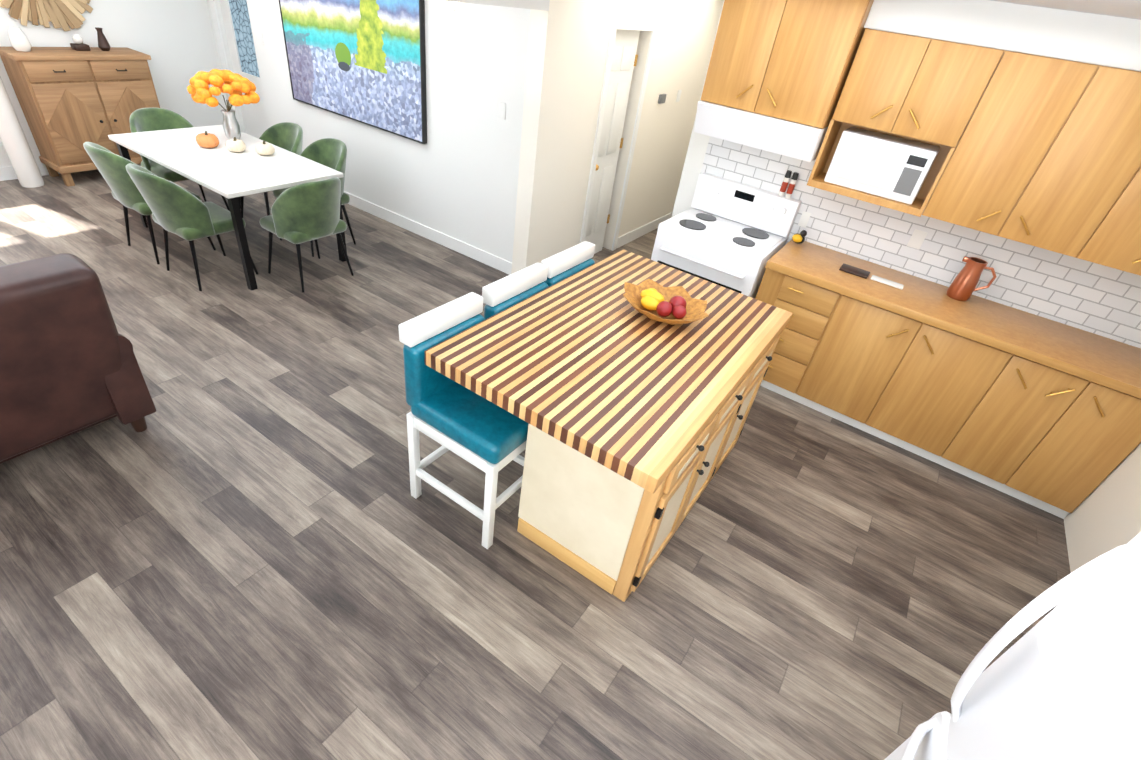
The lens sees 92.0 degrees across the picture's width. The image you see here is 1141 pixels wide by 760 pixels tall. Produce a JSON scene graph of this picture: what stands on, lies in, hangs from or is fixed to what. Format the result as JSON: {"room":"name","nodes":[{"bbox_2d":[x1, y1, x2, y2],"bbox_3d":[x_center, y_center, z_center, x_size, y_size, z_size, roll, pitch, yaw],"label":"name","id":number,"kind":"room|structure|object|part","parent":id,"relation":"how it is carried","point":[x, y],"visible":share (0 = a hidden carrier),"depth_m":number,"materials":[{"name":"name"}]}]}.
{"room":"dining room and kitchen","nodes":[
{"label":"dining room and kitchen","id":0,"kind":"room"},
{"bbox_2d":[0,0,227,166],"bbox_3d":[-6.433,-2.247,3.460,0.150,2.480,8.450,27,39,23],"label":"wall","id":1,"kind":"structure","parent":0,"point":[174,40],"depth_m":5.92,"materials":[{"name":"white paint"}]},
{"bbox_2d":[0,163,59,180],"bbox_3d":[-6.462,-1.304,4.180,0.015,0.120,7.950,27,39,23],"label":"baseboard","id":2,"kind":"structure","parent":1,"relation":"attached to","point":[6,173],"depth_m":5.41,"materials":[{"name":"white"}]},
{"bbox_2d":[0,0,92,30],"bbox_3d":[-4.851,-3.727,4.911,0.054,1.056,1.064,27,39,23],"label":"sunburst mirror","id":3,"kind":"object","parent":1,"relation":"attached to","point":[64,14],"visible":0.9,"depth_m":5.16,"materials":[{"name":"beige mirror"}]},
{"bbox_2d":[207,0,245,132],"bbox_3d":[-3.491,-3.683,6.121,1.370,2.480,0.150,27,39,23],"label":"wall","id":4,"kind":"structure","parent":0,"point":[223,32],"depth_m":6.33,"materials":[{"name":"white paint"}]},
{"bbox_2d":[209,0,268,138],"bbox_3d":[-3.586,-3.561,6.215,1.080,2.150,0.115,27,39,23],"label":"door","id":5,"kind":"structure","parent":4,"relation":"attached to","point":[237,24],"depth_m":6.28,"materials":[{"name":"white"}]},
{"bbox_3d":[-3.517,-3.882,6.020,0.580,1.010,0.015,27,39,23],"label":"glass","id":6,"kind":"part","parent":5,"relation":"part of","materials":[{"name":"blue glass"}]},
{"bbox_2d":[246,0,530,261],"bbox_3d":[-1.752,-2.746,5.207,3.800,2.480,0.301,27,39,23],"label":"wall","id":7,"kind":"structure","parent":0,"point":[456,176],"depth_m":5.01,"materials":[{"name":"white paint"}]},
{"bbox_3d":[-2.026,-3.104,5.034,1.916,1.351,0.049,27,39,23],"label":"painting","id":8,"kind":"part","parent":7,"relation":"part of"},
{"bbox_2d":[344,191,511,274],"bbox_3d":[-1.965,-1.750,5.812,3.800,0.120,0.015,27,39,23],"label":"baseboard","id":9,"kind":"structure","parent":7,"relation":"attached to","point":[436,236],"depth_m":5.52,"materials":[{"name":"white wood"}]},
{"bbox_2d":[497,102,505,119],"bbox_3d":[-0.556,-2.180,4.460,0.080,0.120,0.008,27,39,23],"label":"switch plate","id":10,"kind":"object","parent":7,"relation":"attached to","point":[502,108],"depth_m":4.45,"materials":[{"name":"white paint"}]},
{"bbox_2d":[440,0,549,10],"bbox_3d":[-2.367,-0.983,0.792,0.150,0.375,7.821,27,39,23],"label":"header beam","id":11,"kind":"structure","parent":0,"point":[536,4],"depth_m":3.40,"materials":[{"name":"white paint"}]},
{"bbox_2d":[0,164,1070,759],"bbox_3d":[-2.054,0.073,3.398,9.300,0.050,11.300,27,39,23],"label":"floor","id":12,"kind":"structure","parent":0,"point":[246,544],"depth_m":2.60,"materials":[{"name":"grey wood"}]},
{"bbox_2d":[0,77,43,187],"bbox_3d":[-5.187,-2.362,5.071,0.180,1.123,0.180,27,39,23],"label":"tower","id":13,"kind":"object","parent":12,"relation":"on","point":[13,139],"visible":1,"depth_m":5.14,"materials":[{"name":"white ceramic"}]},
{"bbox_2d":[0,253,155,463],"bbox_3d":[-2.794,-0.126,2.586,1.025,1.014,0.934,27,39,23],"label":"recliner","id":14,"kind":"object","parent":12,"relation":"on","point":[69,364],"visible":1,"depth_m":2.47,"materials":[{"name":"brown leather"}]},
{"bbox_2d":[0,27,159,185],"bbox_3d":[-4.775,-2.751,5.526,0.471,1.330,1.080,27,39,23],"label":"sideboard","id":15,"kind":"object","parent":12,"relation":"on","point":[75,96],"visible":0.92,"depth_m":5.30,"materials":[{"name":"brown wood"}]},
{"bbox_2d":[83,142,215,263],"bbox_3d":[-3.389,-1.460,4.433,0.558,0.878,0.589,27,39,23],"label":"dining chair","id":16,"kind":"object","parent":12,"relation":"on","point":[111,168],"visible":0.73,"depth_m":4.15,"materials":[{"name":"green fabric"}]},
{"bbox_3d":[-3.355,-1.485,4.477,0.490,0.095,0.460,27,39,23],"label":"seat","id":17,"kind":"part","parent":16,"relation":"part of","materials":[{"name":"green fabric"}]},
{"bbox_2d":[129,108,229,210],"bbox_3d":[-3.633,-1.980,5.102,0.589,0.878,0.558,27,39,23],"label":"dining chair","id":18,"kind":"object","parent":12,"relation":"on","point":[147,119],"visible":0.29,"depth_m":4.96,"materials":[{"name":"green fabric"}]},
{"bbox_2d":[126,163,257,290],"bbox_3d":[-2.881,-1.203,4.188,0.558,0.878,0.589,27,39,23],"label":"dining chair","id":19,"kind":"object","parent":12,"relation":"on","point":[181,212],"visible":1,"depth_m":3.96,"materials":[{"name":"green fabric"}]},
{"bbox_3d":[-2.847,-1.227,4.232,0.490,0.095,0.460,27,39,23],"label":"seat","id":20,"kind":"part","parent":19,"relation":"part of","materials":[{"name":"green fabric"}]},
{"bbox_2d":[108,69,346,290],"bbox_3d":[-2.836,-1.780,4.609,1.720,1.328,0.998,27,39,23],"label":"dining table","id":21,"kind":"object","parent":12,"relation":"on","point":[230,161],"visible":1,"depth_m":4.46,"materials":[{"name":"white wood"}]},
{"bbox_2d":[220,109,240,141],"bbox_3d":[-2.942,-2.205,4.778,0.130,0.240,0.130,27,39,23],"label":"vase","id":22,"kind":"object","parent":21,"relation":"on","point":[231,127],"depth_m":4.74,"materials":[{"name":"silver metal"}]},
{"bbox_2d":[241,122,302,217],"bbox_3d":[-2.789,-1.934,5.227,0.558,0.878,0.589,27,39,23],"label":"dining chair","id":23,"kind":"object","parent":12,"relation":"on","point":[288,136],"visible":0.29,"depth_m":5.20,"materials":[{"name":"green fabric"}]},
{"bbox_2d":[260,177,353,291],"bbox_3d":[-2.086,-1.223,4.394,0.589,0.878,0.558,27,39,23],"label":"dining chair","id":24,"kind":"object","parent":12,"relation":"on","point":[305,212],"visible":1,"depth_m":4.16,"materials":[{"name":"green fabric"}]},
{"bbox_3d":[-2.136,-1.247,4.420,0.460,0.095,0.490,27,39,23],"label":"seat","id":25,"kind":"part","parent":24,"relation":"part of","materials":[{"name":"green fabric"}]},
{"bbox_2d":[273,138,355,256],"bbox_3d":[-2.282,-1.676,4.981,0.558,0.878,0.589,27,39,23],"label":"dining chair","id":26,"kind":"object","parent":12,"relation":"on","point":[330,153],"visible":0.42,"depth_m":4.95,"materials":[{"name":"green fabric"}]},
{"bbox_3d":[-2.316,-1.649,4.939,0.490,0.095,0.460,27,39,23],"label":"seat","id":27,"kind":"part","parent":26,"relation":"part of","materials":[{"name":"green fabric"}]},
{"bbox_2d":[398,292,528,548],"bbox_3d":[-0.432,0.203,2.646,0.560,1.028,0.454,27,39,23],"label":"bar stool","id":28,"kind":"object","parent":12,"relation":"on","point":[488,438],"visible":0.69,"depth_m":2.46,"materials":[{"name":"teal leather"}]},
{"bbox_2d":[403,311,528,464],"bbox_3d":[-0.399,0.015,2.510,0.555,0.386,0.450,27,39,23],"label":"cushion","id":29,"kind":"object","parent":28,"relation":"on","point":[482,429],"depth_m":2.44,"materials":[{"name":"teal leather"}]},
{"bbox_2d":[482,263,547,319],"bbox_3d":[-0.141,-0.017,3.017,0.560,1.028,0.454,27,39,23],"label":"bar stool","id":30,"kind":"object","parent":12,"relation":"on","point":[504,293],"visible":0.06,"depth_m":2.79,"materials":[{"name":"white paint"}]},
{"bbox_2d":[541,241,594,286],"bbox_3d":[0.127,-0.219,3.360,0.560,1.028,0.454,27,39,23],"label":"bar stool","id":31,"kind":"object","parent":12,"relation":"on","point":[564,264],"visible":0.19,"depth_m":3.14,"materials":[{"name":"white paint"}]},
{"bbox_2d":[517,333,780,601],"bbox_3d":[0.461,0.250,2.912,0.693,0.876,1.432,27,39,23],"label":"kitchen island","id":32,"kind":"object","parent":12,"relation":"on","point":[612,532],"depth_m":2.48,"materials":[{"name":"brown wood"}]},
{"bbox_2d":[424,249,791,492],"bbox_3d":[0.309,-0.220,2.712,1.110,0.071,1.690,27,39,23],"label":"island countertop","id":33,"kind":"structure","parent":32,"relation":"on","point":[624,361],"depth_m":2.43,"materials":[{"name":"beige wood"}]},
{"bbox_2d":[622,278,708,324],"bbox_3d":[0.475,-0.383,2.808,0.479,0.120,0.407,27,39,23],"label":"bowl","id":34,"kind":"object","parent":33,"relation":"on","point":[648,302],"depth_m":2.80,"materials":[{"name":"orange"}]},
{"bbox_3d":[0.297,0.646,2.324,0.063,0.876,0.068,27,39,23],"label":"post","id":35,"kind":"part","parent":32,"relation":"part of","materials":[{"name":"brown wood"}]},
{"bbox_2d":[651,170,801,298],"bbox_3d":[1.100,-0.902,4.213,0.790,1.393,0.704,27,39,23],"label":"range","id":36,"kind":"object","parent":12,"relation":"on","point":[729,234],"visible":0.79,"depth_m":4.03,"materials":[{"name":"white metal"}]},
{"bbox_2d":[663,208,783,256],"bbox_3d":[1.132,-1.103,4.068,0.750,0.007,0.530,27,39,23],"label":"cooktop","id":37,"kind":"object","parent":36,"relation":"in","point":[755,242],"depth_m":4.04,"materials":[{"name":"white metal"}]},
{"bbox_2d":[755,264,842,400],"bbox_3d":[1.649,-0.437,4.112,0.506,0.903,0.626,27,39,23],"label":"base cabinet","id":38,"kind":"object","parent":12,"relation":"on","point":[812,306],"depth_m":3.78,"materials":[{"name":"brown wood"}]},
{"bbox_2d":[795,296,1014,463],"bbox_3d":[2.255,-0.129,3.820,0.973,0.903,0.626,27,39,23],"label":"base cabinet","id":39,"kind":"object","parent":12,"relation":"on","point":[905,382],"depth_m":3.55,"materials":[{"name":"brown wood"}]},
{"bbox_2d":[767,240,1140,395],"bbox_3d":[2.405,-0.461,3.494,2.212,0.043,0.643,27,39,23],"label":"countertop","id":40,"kind":"structure","parent":39,"relation":"on","point":[1113,363],"depth_m":3.37,"materials":[{"name":"brown wood"}]},
{"bbox_2d":[792,230,903,289],"bbox_3d":[1.892,-0.846,3.782,0.806,0.107,0.295,27,39,23],"label":"clutter","id":41,"kind":"object","parent":40,"relation":"on","point":[797,238],"visible":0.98,"depth_m":3.68,"materials":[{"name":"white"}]},
{"bbox_2d":[946,256,996,300],"bbox_3d":[2.553,-0.633,3.506,0.213,0.255,0.136,27,39,23],"label":"pitcher","id":42,"kind":"object","parent":40,"relation":"on","point":[964,283],"visible":1,"depth_m":3.48,"materials":[{"name":"orange metal"}]},
{"bbox_2d":[884,532,1140,759],"bbox_3d":[1.071,1.138,1.048,0.817,1.758,0.760,27,39,23],"label":"fridge","id":43,"kind":"object","parent":12,"relation":"on","point":[1061,680],"visible":1,"depth_m":1.08,"materials":[{"name":"white metal"}]},
{"bbox_3d":[0.794,1.036,1.296,0.082,0.048,0.592,27,39,23],"label":"handle","id":44,"kind":"part","parent":43,"relation":"part of","materials":[{"name":"white"}]},
{"bbox_3d":[0.758,1.350,1.419,0.053,0.811,0.760,27,39,23],"label":"door","id":45,"kind":"part","parent":43,"relation":"part of","materials":[{"name":"white metal"}]},
{"bbox_3d":[0.993,0.562,1.204,0.077,0.692,0.048,27,39,23],"label":"handle","id":46,"kind":"part","parent":43,"relation":"part of","materials":[{"name":"white"}]},
{"bbox_2d":[939,356,1094,491],"bbox_3d":[2.805,0.150,3.554,0.369,0.903,0.626,27,39,23],"label":"base cabinet","id":47,"kind":"object","parent":12,"relation":"on","point":[1042,413],"depth_m":3.29,"materials":[{"name":"brown wood"}]},
{"bbox_2d":[1003,384,1140,518],"bbox_3d":[3.105,0.302,3.409,0.364,0.903,0.626,27,39,23],"label":"base cabinet","id":48,"kind":"object","parent":12,"relation":"on","point":[1101,430],"depth_m":3.17,"materials":[{"name":"brown wood"}]},
{"bbox_2d":[511,0,723,273],"bbox_3d":[0.612,-2.489,5.379,0.150,2.480,3.330,27,39,23],"label":"wall","id":49,"kind":"structure","parent":0,"point":[568,41],"depth_m":4.75,"materials":[{"name":"white paint"}]},
{"bbox_2d":[579,19,657,253],"bbox_3d":[0.346,-2.140,5.170,0.170,2.090,0.760,27,39,23],"label":"door frame","id":50,"kind":"structure","parent":49,"relation":"attached to","point":[621,59],"depth_m":5.03,"materials":[{"name":"white wood"}]},
{"bbox_2d":[616,211,672,248],"bbox_3d":[0.941,-1.816,6.556,0.015,0.120,1.550,27,39,23],"label":"baseboard","id":51,"kind":"structure","parent":49,"relation":"attached to","point":[626,238],"depth_m":6.39,"materials":[{"name":"white wood"}]},
{"bbox_2d":[658,94,666,103],"bbox_3d":[0.907,-2.783,5.457,0.025,0.080,0.120,27,39,23],"label":"switch plate","id":52,"kind":"object","parent":49,"relation":"attached to","point":[662,97],"depth_m":5.43,"materials":[{"name":"white paint"}]},
{"bbox_2d":[676,90,681,101],"bbox_3d":[1.129,-2.964,5.750,0.008,0.110,0.080,27,39,23],"label":"switch plate","id":53,"kind":"object","parent":49,"relation":"attached to","point":[679,91],"depth_m":5.74,"materials":[{"name":"white paint"}]},
{"bbox_3d":[1.130,-2.964,5.750,0.008,0.110,0.080,27,39,23],"label":"plate hall","id":54,"kind":"part","parent":53,"relation":"part of","materials":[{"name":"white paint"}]},
{"bbox_2d":[786,29,1138,243],"bbox_3d":[2.267,-1.091,3.802,3.210,2.480,0.150,27,39,23],"label":"wall","id":55,"kind":"structure","parent":0,"point":[873,29],"depth_m":3.20,"materials":[{"name":"white paint"}]},
{"bbox_2d":[671,0,724,217],"bbox_3d":[0.969,-1.693,4.350,0.150,2.480,0.013,27,39,23],"label":"trim","id":56,"kind":"structure","parent":55,"relation":"attached to","point":[695,155],"depth_m":4.36,"materials":[{"name":"white paint"}]},
{"bbox_2d":[701,0,788,111],"bbox_3d":[1.192,-2.196,3.595,0.385,0.730,0.391,27,39,23],"label":"upper cabinet","id":57,"kind":"object","parent":55,"relation":"attached to","point":[746,36],"depth_m":3.48,"materials":[{"name":"brown wood"}]},
{"bbox_2d":[753,0,873,131],"bbox_3d":[1.532,-2.024,3.431,0.445,0.730,0.391,27,39,23],"label":"upper cabinet","id":58,"kind":"object","parent":55,"relation":"attached to","point":[817,39],"depth_m":3.30,"materials":[{"name":"brown wood"}]},
{"bbox_2d":[694,101,827,161],"bbox_3d":[1.304,-1.718,3.768,0.830,0.206,0.423,27,39,23],"label":"range hood","id":59,"kind":"object","parent":58,"relation":"attached to","point":[799,141],"visible":0.71,"depth_m":3.62,"materials":[{"name":"white metal"}]},
{"bbox_2d":[829,28,1008,151],"bbox_3d":[2.028,-1.733,3.260,0.706,0.486,0.326,27,39,23],"label":"upper cabinet","id":60,"kind":"object","parent":55,"relation":"attached to","point":[915,88],"depth_m":3.13,"materials":[{"name":"brown wood"}]},
{"bbox_2d":[824,127,939,204],"bbox_3d":[1.978,-1.374,3.519,0.545,0.315,0.274,27,39,23],"label":"microwave","id":61,"kind":"object","parent":60,"relation":"in","point":[894,168],"visible":1,"depth_m":3.42,"materials":[{"name":"white metal"}]},
{"bbox_2d":[700,136,1140,347],"bbox_3d":[2.286,-1.034,3.710,3.060,0.700,0.011,27,39,23],"label":"tile backsplash","id":62,"kind":"structure","parent":55,"relation":"attached to","point":[1095,298],"depth_m":3.64,"materials":[{"name":"white tile"}]},
{"bbox_2d":[798,211,810,227],"bbox_3d":[1.720,-1.180,4.054,0.060,0.110,0.005,27,39,23],"label":"electrical outlet plate","id":63,"kind":"object","parent":62,"relation":"attached to","point":[805,216],"depth_m":4.05,"materials":[{"name":"white paint"}]},
{"bbox_2d":[907,229,927,249],"bbox_3d":[2.333,-0.947,3.712,0.080,0.120,0.005,27,39,23],"label":"electrical outlet plate","id":64,"kind":"object","parent":62,"relation":"attached to","point":[917,238],"depth_m":3.71,"materials":[{"name":"white paint"}]},
{"bbox_2d":[864,0,1140,71],"bbox_3d":[2.699,-1.715,2.793,2.224,0.196,0.280,27,39,23],"label":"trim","id":65,"kind":"structure","parent":55,"relation":"attached to","point":[1103,40],"depth_m":2.84,"materials":[{"name":"white paint"}]},
{"bbox_2d":[919,51,1140,258],"bbox_3d":[2.620,-1.262,3.074,0.798,0.877,0.326,27,39,23],"label":"upper cabinet","id":66,"kind":"object","parent":55,"relation":"attached to","point":[1046,154],"depth_m":2.94,"materials":[{"name":"brown wood"}]},
{"bbox_2d":[1081,176,1140,275],"bbox_3d":[3.233,-0.951,2.779,0.698,0.877,0.326,27,39,23],"label":"upper cabinet","id":67,"kind":"object","parent":55,"relation":"attached to","point":[1117,245],"depth_m":2.92,"materials":[{"name":"brown wood"}]},
{"bbox_2d":[990,0,1140,19],"bbox_3d":[-1.726,-1.965,1.936,9.300,0.050,11.300,27,39,23],"label":"ceiling","id":68,"kind":"structure","parent":0,"point":[1130,9],"depth_m":2.43,"materials":[{"name":"white paint"}]},
{"bbox_2d":[1064,443,1140,572],"bbox_3d":[1.242,1.421,0.073,0.150,2.480,8.740,27,39,23],"label":"wall","id":69,"kind":"structure","parent":0,"point":[1104,516],"depth_m":3.00,"materials":[{"name":"white paint"}]}
]}

